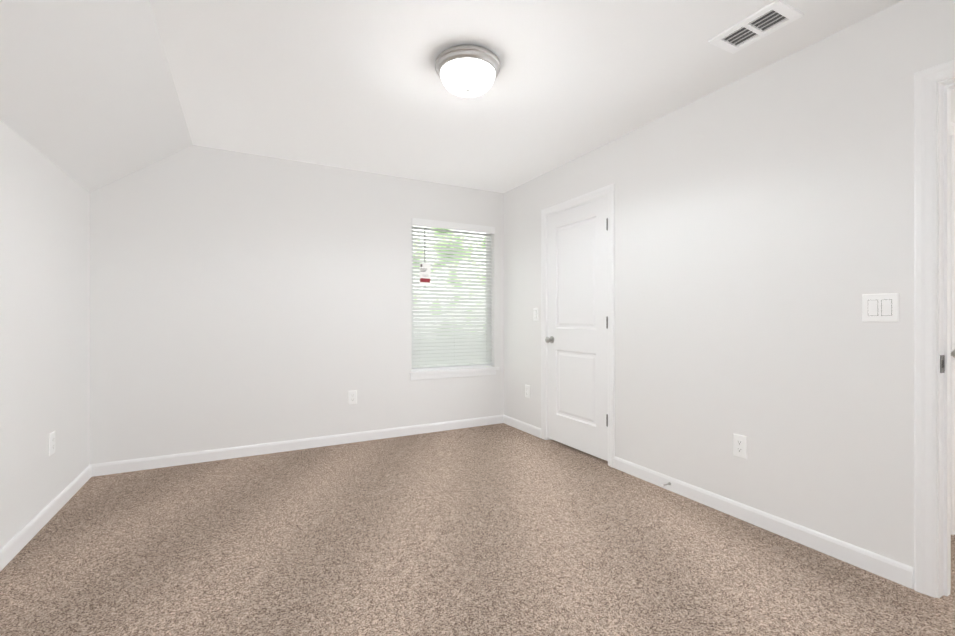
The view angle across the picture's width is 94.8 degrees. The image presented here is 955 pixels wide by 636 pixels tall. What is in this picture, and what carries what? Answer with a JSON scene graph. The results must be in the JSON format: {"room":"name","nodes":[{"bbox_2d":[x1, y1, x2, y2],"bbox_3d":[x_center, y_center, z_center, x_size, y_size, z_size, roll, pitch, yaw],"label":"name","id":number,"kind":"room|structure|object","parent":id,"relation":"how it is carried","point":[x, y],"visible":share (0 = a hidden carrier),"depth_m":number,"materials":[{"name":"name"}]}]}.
{"room":"empty bedroom","nodes":[
{"label":"empty bedroom","id":0,"kind":"room"},
{"bbox_2d":[0,120,89,548],"bbox_3d":[-1.724,0.090,1.083,0.120,2.035,4.438,0,0,-28],"label":"wall","id":1,"kind":"structure","parent":0,"point":[44,297],"depth_m":2.32,"materials":[{"name":"white paint"}]},
{"bbox_2d":[0,464,95,570],"bbox_3d":[-1.694,1.065,1.167,0.013,0.085,4.318,0,0,-28],"label":"baseboard","id":2,"kind":"structure","parent":1,"relation":"attached to","point":[17,542],"depth_m":2.32,"materials":[{"name":"white wood"}]},
{"bbox_2d":[49,431,54,455],"bbox_3d":[-2.385,0.703,2.467,0.008,0.122,0.076,0,0,-28],"label":"outlet","id":3,"kind":"object","parent":1,"relation":"attached to","point":[51,443],"visible":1,"depth_m":2.45,"materials":[{"name":"white plastic"}]},
{"bbox_2d":[0,0,192,191],"bbox_3d":[-1.485,-1.195,1.278,0.726,0.635,4.558,0,0,-28],"label":"ceiling","id":4,"kind":"structure","parent":0,"point":[89,100],"depth_m":2.08,"materials":[{"name":"white paint"}]},
{"bbox_2d":[90,145,503,463],"bbox_3d":[-1.298,-0.202,3.888,3.500,2.620,0.120,0,0,-28],"label":"wall","id":5,"kind":"structure","parent":0,"point":[237,299],"depth_m":3.57,"materials":[{"name":"white paint"}]},
{"bbox_2d":[96,415,503,475],"bbox_3d":[-1.200,1.066,3.865,3.350,0.085,0.013,0,0,-28],"label":"baseboard","id":6,"kind":"structure","parent":5,"relation":"attached to","point":[114,467],"depth_m":3.63,"materials":[{"name":"white wood"}]},
{"bbox_2d":[348,390,356,404],"bbox_3d":[-1.112,0.708,3.914,0.076,0.122,0.008,0,0,-28],"label":"outlet","id":7,"kind":"object","parent":5,"relation":"attached to","point":[352,397],"visible":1,"depth_m":3.91,"materials":[{"name":"white plastic"}]},
{"bbox_2d":[412,228,490,370],"bbox_3d":[-0.269,-0.219,4.474,0.910,1.465,0.038,0,0,-28],"label":"window","id":8,"kind":"structure","parent":5,"relation":"in","point":[447,303],"depth_m":4.50,"materials":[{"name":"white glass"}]},
{"bbox_2d":[412,218,494,368],"bbox_3d":[-0.239,-0.231,4.417,0.908,1.440,0.084,0,0,-28],"label":"window blind","id":9,"kind":"object","parent":8,"relation":"attached to","point":[455,321],"visible":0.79,"depth_m":4.41,"materials":[{"name":"white vinyl"}]},
{"bbox_2d":[410,366,499,379],"bbox_3d":[-0.225,0.552,4.415,0.977,0.078,0.108,0,0,-28],"label":"window sill","id":10,"kind":"structure","parent":5,"relation":"attached to","point":[447,373],"depth_m":4.37,"materials":[{"name":"white wood"}]},
{"bbox_2d":[0,423,954,635],"bbox_3d":[1.960,1.158,3.205,8.618,0.100,4.740,0,0,-28],"label":"floor","id":11,"kind":"structure","parent":0,"point":[501,529],"depth_m":2.02,"materials":[{"name":"carpet"}]},
{"bbox_2d":[149,0,902,192],"bbox_3d":[2.281,-1.417,3.375,7.892,0.190,4.740,0,0,-28],"label":"ceiling","id":12,"kind":"structure","parent":0,"point":[358,85],"depth_m":2.37,"materials":[{"name":"white paint"}]},
{"bbox_2d":[435,45,499,96],"bbox_3d":[-0.050,-1.242,2.276,0.338,0.161,0.338,0,0,-28],"label":"flush-mount ceiling light","id":13,"kind":"object","parent":12,"relation":"attached to","point":[467,70],"visible":1,"depth_m":2.18,"materials":[{"name":"white glass"}]},
{"bbox_2d":[708,0,802,53],"bbox_3d":[1.257,-1.316,2.000,0.192,0.013,0.312,0,0,-28],"label":"ceiling vent","id":14,"kind":"object","parent":12,"relation":"in","point":[770,18],"visible":1,"depth_m":1.98,"materials":[{"name":"white metal"}]},
{"bbox_2d":[504,0,954,567],"bbox_3d":[1.341,-0.202,2.774,0.120,2.620,4.558,0,0,-28],"label":"wall","id":15,"kind":"structure","parent":0,"point":[764,228],"depth_m":2.27,"materials":[{"name":"white paint"}]},
{"bbox_2d":[504,415,540,437],"bbox_3d":[0.437,1.066,4.339,0.013,0.085,0.650,0,0,-28],"label":"baseboard","id":16,"kind":"structure","parent":15,"relation":"attached to","point":[533,430],"depth_m":4.30,"materials":[{"name":"white wood"}]},
{"bbox_2d":[525,385,529,397],"bbox_3d":[0.481,0.711,4.260,0.008,0.122,0.076,0,0,-28],"label":"outlet","id":17,"kind":"object","parent":15,"relation":"attached to","point":[527,391],"visible":1,"depth_m":4.25,"materials":[{"name":"white plastic"}]},
{"bbox_2d":[533,308,537,320],"bbox_3d":[0.547,-0.034,4.134,0.010,0.122,0.076,0,0,-28],"label":"light switch","id":18,"kind":"object","parent":15,"relation":"attached to","point":[535,314],"visible":1,"depth_m":4.13,"materials":[{"name":"white plastic"}]},
{"bbox_2d":[545,196,607,460],"bbox_3d":[0.795,0.081,3.642,0.106,2.006,0.758,0,0,-28],"label":"closet door","id":19,"kind":"structure","parent":15,"relation":"in","point":[576,339],"depth_m":3.61,"materials":[{"name":"white paint"}]},
{"bbox_2d":[541,184,614,467],"bbox_3d":[0.853,0.056,3.677,0.137,2.104,0.898,0,0,-28],"label":"door frame","id":20,"kind":"structure","parent":15,"relation":"attached to","point":[605,191],"depth_m":3.30,"materials":[{"name":"white wood"}]},
{"bbox_2d":[733,433,746,458],"bbox_3d":[1.451,0.708,2.429,0.008,0.122,0.076,0,0,-28],"label":"outlet","id":21,"kind":"object","parent":15,"relation":"attached to","point":[739,445],"visible":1,"depth_m":2.42,"materials":[{"name":"white plastic"}]},
{"bbox_2d":[614,456,913,588],"bbox_3d":[1.399,1.066,2.523,0.013,0.085,1.640,0,0,-28],"label":"baseboard","id":22,"kind":"structure","parent":15,"relation":"attached to","point":[851,554],"depth_m":2.22,"materials":[{"name":"white wood"}]},
{"bbox_2d":[862,293,898,321],"bbox_3d":[1.733,-0.044,1.893,0.010,0.122,0.124,0,0,-28],"label":"light switch","id":23,"kind":"object","parent":15,"relation":"attached to","point":[884,307],"visible":1,"depth_m":1.89,"materials":[{"name":"white plastic"}]},
{"bbox_2d":[914,59,954,597],"bbox_3d":[2.066,0.055,1.405,0.154,2.106,0.952,0,0,-28],"label":"door frame","id":24,"kind":"structure","parent":15,"relation":"attached to","point":[934,86],"depth_m":1.75,"materials":[{"name":"white wood"}]},
{"bbox_2d":[951,89,954,122],"bbox_3d":[2.233,-0.202,2.218,0.938,2.620,0.120,0,0,-28],"label":"wall","id":25,"kind":"structure","parent":0,"point":[953,106],"depth_m":2.27,"materials":[{"name":"white paint"}]},
{"bbox_2d":[951,122,954,534],"bbox_3d":[2.126,0.056,2.152,0.738,2.104,0.137,0,0,-28],"label":"door frame","id":26,"kind":"structure","parent":25,"relation":"attached to","point":[952,328],"depth_m":2.24,"materials":[{"name":"white wood"}]},
{"label":"outside","id":27,"kind":"structure","parent":0,"visible":0},
{"bbox_2d":[413,226,487,370],"bbox_3d":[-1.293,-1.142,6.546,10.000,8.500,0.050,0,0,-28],"label":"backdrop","id":28,"kind":"structure","parent":27,"point":[449,264],"depth_m":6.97,"materials":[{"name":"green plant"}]}
]}

